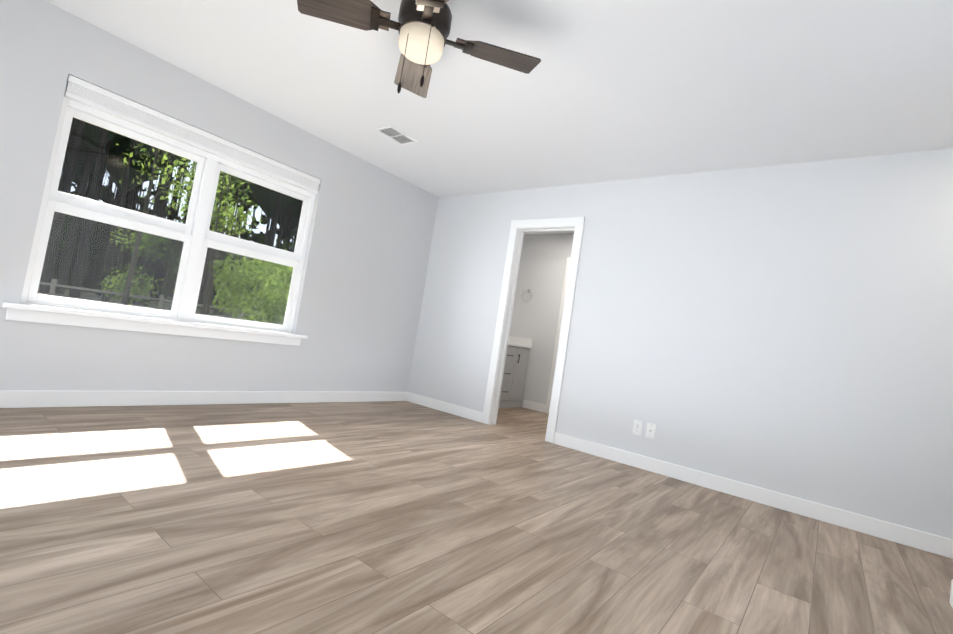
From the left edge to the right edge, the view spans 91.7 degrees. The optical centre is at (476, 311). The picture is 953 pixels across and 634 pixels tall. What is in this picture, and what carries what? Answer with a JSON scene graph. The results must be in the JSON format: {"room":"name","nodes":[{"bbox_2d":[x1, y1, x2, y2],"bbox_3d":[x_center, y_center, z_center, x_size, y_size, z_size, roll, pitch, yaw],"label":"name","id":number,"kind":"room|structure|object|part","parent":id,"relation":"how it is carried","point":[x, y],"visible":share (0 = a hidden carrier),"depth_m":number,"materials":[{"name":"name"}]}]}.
{"room":"empty bedroom","nodes":[
{"label":"empty bedroom","id":0,"kind":"room"},
{"bbox_2d":[0,0,437,391],"bbox_3d":[-1.699,-0.403,4.207,0.150,2.440,7.000,6,-4,38],"label":"wall","id":1,"kind":"structure","parent":0,"point":[360,297],"depth_m":3.60,"materials":[{"name":"white paint"}]},
{"bbox_2d":[1,302,307,345],"bbox_3d":[-2.202,0.129,3.501,0.125,0.105,1.990,6,-4,38],"label":"window sill","id":2,"kind":"structure","parent":1,"relation":"attached to","point":[24,312],"depth_m":3.24,"materials":[{"name":"white paint"}]},
{"bbox_2d":[20,83,315,332],"bbox_3d":[-2.169,-0.637,3.604,0.085,1.470,1.820,6,-4,38],"label":"window","id":3,"kind":"structure","parent":1,"relation":"in","point":[196,235],"depth_m":3.50,"materials":[{"name":"white plastic"}]},
{"bbox_2d":[39,213,292,323],"bbox_3d":[-2.255,-0.274,3.606,0.001,0.653,1.746,6,-4,38],"label":"screen","id":4,"kind":"object","parent":3,"relation":"attached to","point":[152,270],"depth_m":3.37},
{"bbox_2d":[64,75,320,193],"bbox_3d":[-2.021,-1.290,3.605,0.044,0.134,1.812,6,-4,38],"label":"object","id":5,"kind":"object","parent":3,"relation":"attached to","point":[95,97],"visible":0.94,"depth_m":3.39,"materials":[{"name":"white wood"}]},
{"bbox_2d":[0,390,407,407],"bbox_3d":[-2.316,0.639,3.424,0.014,0.105,5.015,6,-4,38],"label":"baseboard","id":6,"kind":"structure","parent":1,"relation":"attached to","point":[22,399],"depth_m":3.46,"materials":[{"name":"white paint"}]},
{"bbox_2d":[0,401,952,633],"bbox_3d":[0.319,1.060,2.405,5.770,0.060,7.000,6,-4,38],"label":"floor","id":7,"kind":"structure","parent":0,"point":[390,517],"depth_m":1.93,"materials":[{"name":"brown wood"}]},
{"bbox_2d":[499,336,532,407],"bbox_3d":[0.151,0.745,6.106,0.594,0.949,1.152,6,-4,38],"label":"bathroom vanity","id":8,"kind":"object","parent":7,"relation":"on","point":[514,374],"visible":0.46,"depth_m":6.17,"materials":[{"name":"grey paint"}]},
{"bbox_2d":[45,0,952,234],"bbox_3d":[0.694,-1.418,2.555,5.770,0.080,7.000,6,-4,38],"label":"ceiling","id":9,"kind":"structure","parent":0,"point":[606,90],"depth_m":2.81,"materials":[{"name":"white paint"}]},
{"bbox_2d":[375,125,417,145],"bbox_3d":[-0.680,-1.497,3.939,0.205,0.009,0.315,6,-4,38],"label":"ceiling vent","id":10,"kind":"object","parent":9,"relation":"in","point":[394,134],"visible":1,"depth_m":3.93,"materials":[{"name":"white metal"}]},
{"bbox_2d":[297,0,540,97],"bbox_3d":[-0.264,-1.252,2.192,0.933,0.576,0.933,7,-4,31],"label":"ceiling fan","id":11,"kind":"object","parent":9,"relation":"hanging from","point":[423,27],"visible":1,"depth_m":2.15,"materials":[{"name":"brown wood"}]},
{"label":"blade","id":12,"kind":"part","parent":11,"relation":"part of","materials":[{"name":"brown wood"}]},
{"label":"blade","id":13,"kind":"part","parent":11,"relation":"part of","materials":[{"name":"brown wood"}]},
{"bbox_3d":[-0.264,-1.255,2.192,0.212,0.089,0.212,6,-4,38],"label":"light glass","id":14,"kind":"part","parent":11,"relation":"part of","materials":[{"name":"beige glass"}]},
{"label":"blade","id":15,"kind":"part","parent":11,"relation":"part of","materials":[{"name":"brown wood"}]},
{"label":"blade","id":16,"kind":"part","parent":11,"relation":"part of","materials":[{"name":"brown wood"}]},
{"bbox_2d":[509,234,573,406],"bbox_3d":[1.488,0.189,6.019,2.720,2.440,0.150,6,-4,38],"label":"wall","id":17,"kind":"structure","parent":0,"point":[542,265],"depth_m":6.41,"materials":[{"name":"white paint"}]},
{"bbox_2d":[522,289,531,301],"bbox_3d":[0.720,-0.227,6.546,0.167,0.188,0.057,6,-4,38],"label":"towel ring","id":18,"kind":"object","parent":17,"relation":"attached to","point":[528,291],"visible":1,"depth_m":6.55,"materials":[{"name":"silver metal"}]},
{"bbox_2d":[523,400,545,412],"bbox_3d":[0.786,1.280,6.260,0.350,0.105,0.014,6,-4,38],"label":"baseboard","id":19,"kind":"structure","parent":17,"relation":"attached to","point":[539,407],"depth_m":6.25,"materials":[{"name":"white paint"}]},
{"bbox_2d":[545,257,570,413],"bbox_3d":[1.425,0.341,5.935,0.900,2.110,0.016,6,-4,38],"label":"door frame","id":20,"kind":"structure","parent":17,"relation":"attached to","point":[557,336],"depth_m":6.19,"materials":[{"name":"white paint"}]},
{"bbox_2d":[408,148,952,538],"bbox_3d":[1.601,0.071,3.789,5.620,2.440,0.115,6,-4,38],"label":"wall","id":21,"kind":"structure","parent":0,"point":[786,329],"depth_m":3.38,"materials":[{"name":"white paint"}]},
{"bbox_2d":[406,392,482,421],"bbox_3d":[-0.372,1.031,5.048,1.104,0.105,0.014,6,-4,38],"label":"baseboard","id":22,"kind":"structure","parent":21,"relation":"attached to","point":[464,412],"depth_m":5.01,"materials":[{"name":"white paint"}]},
{"bbox_2d":[481,217,584,442],"bbox_3d":[0.572,0.129,4.566,0.822,2.111,0.147,6,-4,38],"label":"door frame","id":23,"kind":"structure","parent":21,"relation":"attached to","point":[518,228],"depth_m":4.68,"materials":[{"name":"white paint"}]},
{"bbox_2d":[632,420,642,435],"bbox_3d":[1.315,0.947,3.775,0.072,0.118,0.008,6,-4,38],"label":"outlet","id":24,"kind":"object","parent":21,"relation":"attached to","point":[637,427],"visible":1,"depth_m":3.77,"materials":[{"name":"white plastic"}]},
{"bbox_2d":[645,423,655,438],"bbox_3d":[1.394,0.954,3.707,0.072,0.118,0.018,6,-4,38],"label":"outlet","id":25,"kind":"object","parent":21,"relation":"attached to","point":[650,429],"visible":1,"depth_m":3.71,"materials":[{"name":"white plastic"}]},
{"bbox_2d":[554,432,952,558],"bbox_3d":[2.103,1.288,3.109,3.558,0.105,0.014,6,-4,38],"label":"baseboard","id":26,"kind":"structure","parent":21,"relation":"attached to","point":[920,540],"depth_m":3.15,"materials":[{"name":"white paint"}]},
{"bbox_3d":[1.452,-0.181,0.010,1.250,2.440,4.250,6,-4,38],"label":"wall","id":27,"kind":"structure","parent":0,"visible":0},
{"bbox_2d":[950,579,952,607],"bbox_3d":[0.831,0.932,0.393,0.014,0.105,4.114,6,-4,38],"label":"baseboard","id":28,"kind":"structure","parent":27,"relation":"attached to","point":[951,597],"depth_m":1.99,"materials":[{"name":"white paint"}]},
{"label":"outside","id":29,"kind":"structure","parent":0,"visible":0},
{"bbox_2d":[37,287,280,323],"bbox_3d":[-40.940,-1.494,56.350,154.000,0.001,180.000,6,-4,38],"label":"ground","id":30,"kind":"structure","parent":29,"point":[87,295],"depth_m":40.10,"materials":[{"name":"green plant"}]},
{"bbox_2d":[100,204,174,307],"bbox_3d":[-15.930,-2.420,21.985,3.801,5.296,3.019,6,-4,38],"label":"tree","id":31,"kind":"object","parent":30,"relation":"on","point":[135,287],"depth_m":21.55,"materials":[{"name":"green plant"}]},
{"bbox_2d":[115,233,203,295],"bbox_3d":[-15.484,-1.970,23.008,3.051,4.667,3.680,6,-4,38],"label":"tree","id":32,"kind":"object","parent":30,"relation":"on","point":[163,257],"depth_m":23.00,"materials":[{"name":"green plant"}]},
{"bbox_2d":[39,279,280,318],"bbox_3d":[0.805,2.481,26.864,0.090,1.300,53.045,6,-4,38],"label":"fence","id":33,"kind":"object","parent":30,"relation":"on","point":[87,289],"depth_m":12.61,"materials":[{"name":"grey wood"}]},
{"bbox_2d":[39,117,302,319],"bbox_3d":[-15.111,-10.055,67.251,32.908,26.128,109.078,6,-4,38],"label":"tree","id":34,"kind":"object","parent":30,"relation":"on","point":[127,177],"depth_m":39.06,"materials":[{"name":"brown wood"}]},
{"bbox_2d":[113,143,244,304],"bbox_3d":[-6.041,-2.345,9.011,3.176,6.551,2.723,6,-4,38],"label":"tree","id":35,"kind":"object","parent":30,"relation":"on","point":[145,211],"depth_m":8.98,"materials":[{"name":"green plant"}]},
{"bbox_2d":[127,147,253,310],"bbox_3d":[-6.853,-2.574,11.754,4.080,7.091,3.074,6,-4,38],"label":"tree","id":36,"kind":"object","parent":30,"relation":"on","point":[234,189],"depth_m":11.51,"materials":[{"name":"green plant"}]},
{"bbox_2d":[163,154,252,314],"bbox_3d":[-6.436,-2.237,11.227,2.844,6.483,2.299,6,-4,38],"label":"tree","id":37,"kind":"object","parent":30,"relation":"on","point":[207,309],"depth_m":11.08,"materials":[{"name":"green plant"}]},
{"bbox_2d":[160,156,261,314],"bbox_3d":[-5.499,-1.326,9.332,2.237,4.739,1.922,6,-4,38],"label":"tree","id":38,"kind":"object","parent":30,"relation":"on","point":[218,215],"depth_m":9.40,"materials":[{"name":"green plant"}]},
{"bbox_2d":[208,253,289,321],"bbox_3d":[-5.231,-0.112,10.874,2.480,2.610,2.241,6,-4,38],"label":"tree","id":39,"kind":"object","parent":30,"relation":"on","point":[240,280],"depth_m":10.71,"materials":[{"name":"green plant"}]},
{"bbox_2d":[225,265,292,324],"bbox_3d":[-4.212,0.060,10.129,2.315,2.647,2.520,6,-4,38],"label":"tree","id":40,"kind":"object","parent":30,"relation":"on","point":[253,316],"depth_m":9.48,"materials":[{"name":"green plant"}]},
{"bbox_2d":[234,249,290,322],"bbox_3d":[-5.511,-0.322,13.475,2.628,3.252,2.574,6,-4,38],"label":"tree","id":41,"kind":"object","parent":30,"relation":"on","point":[278,265],"depth_m":13.14,"materials":[{"name":"green plant"}]},
{"bbox_2d":[273,237,295,314],"bbox_3d":[-12.690,-1.934,32.742,3.442,6.591,3.331,6,-4,38],"label":"tree","id":42,"kind":"object","parent":30,"relation":"on","point":[286,250],"depth_m":32.79,"materials":[{"name":"green plant"}]},
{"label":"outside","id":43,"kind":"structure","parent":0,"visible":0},
{"bbox_2d":[52,160,297,314],"bbox_3d":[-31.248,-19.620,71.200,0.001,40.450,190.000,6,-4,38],"label":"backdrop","id":44,"kind":"structure","parent":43,"point":[252,236],"depth_m":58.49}
]}

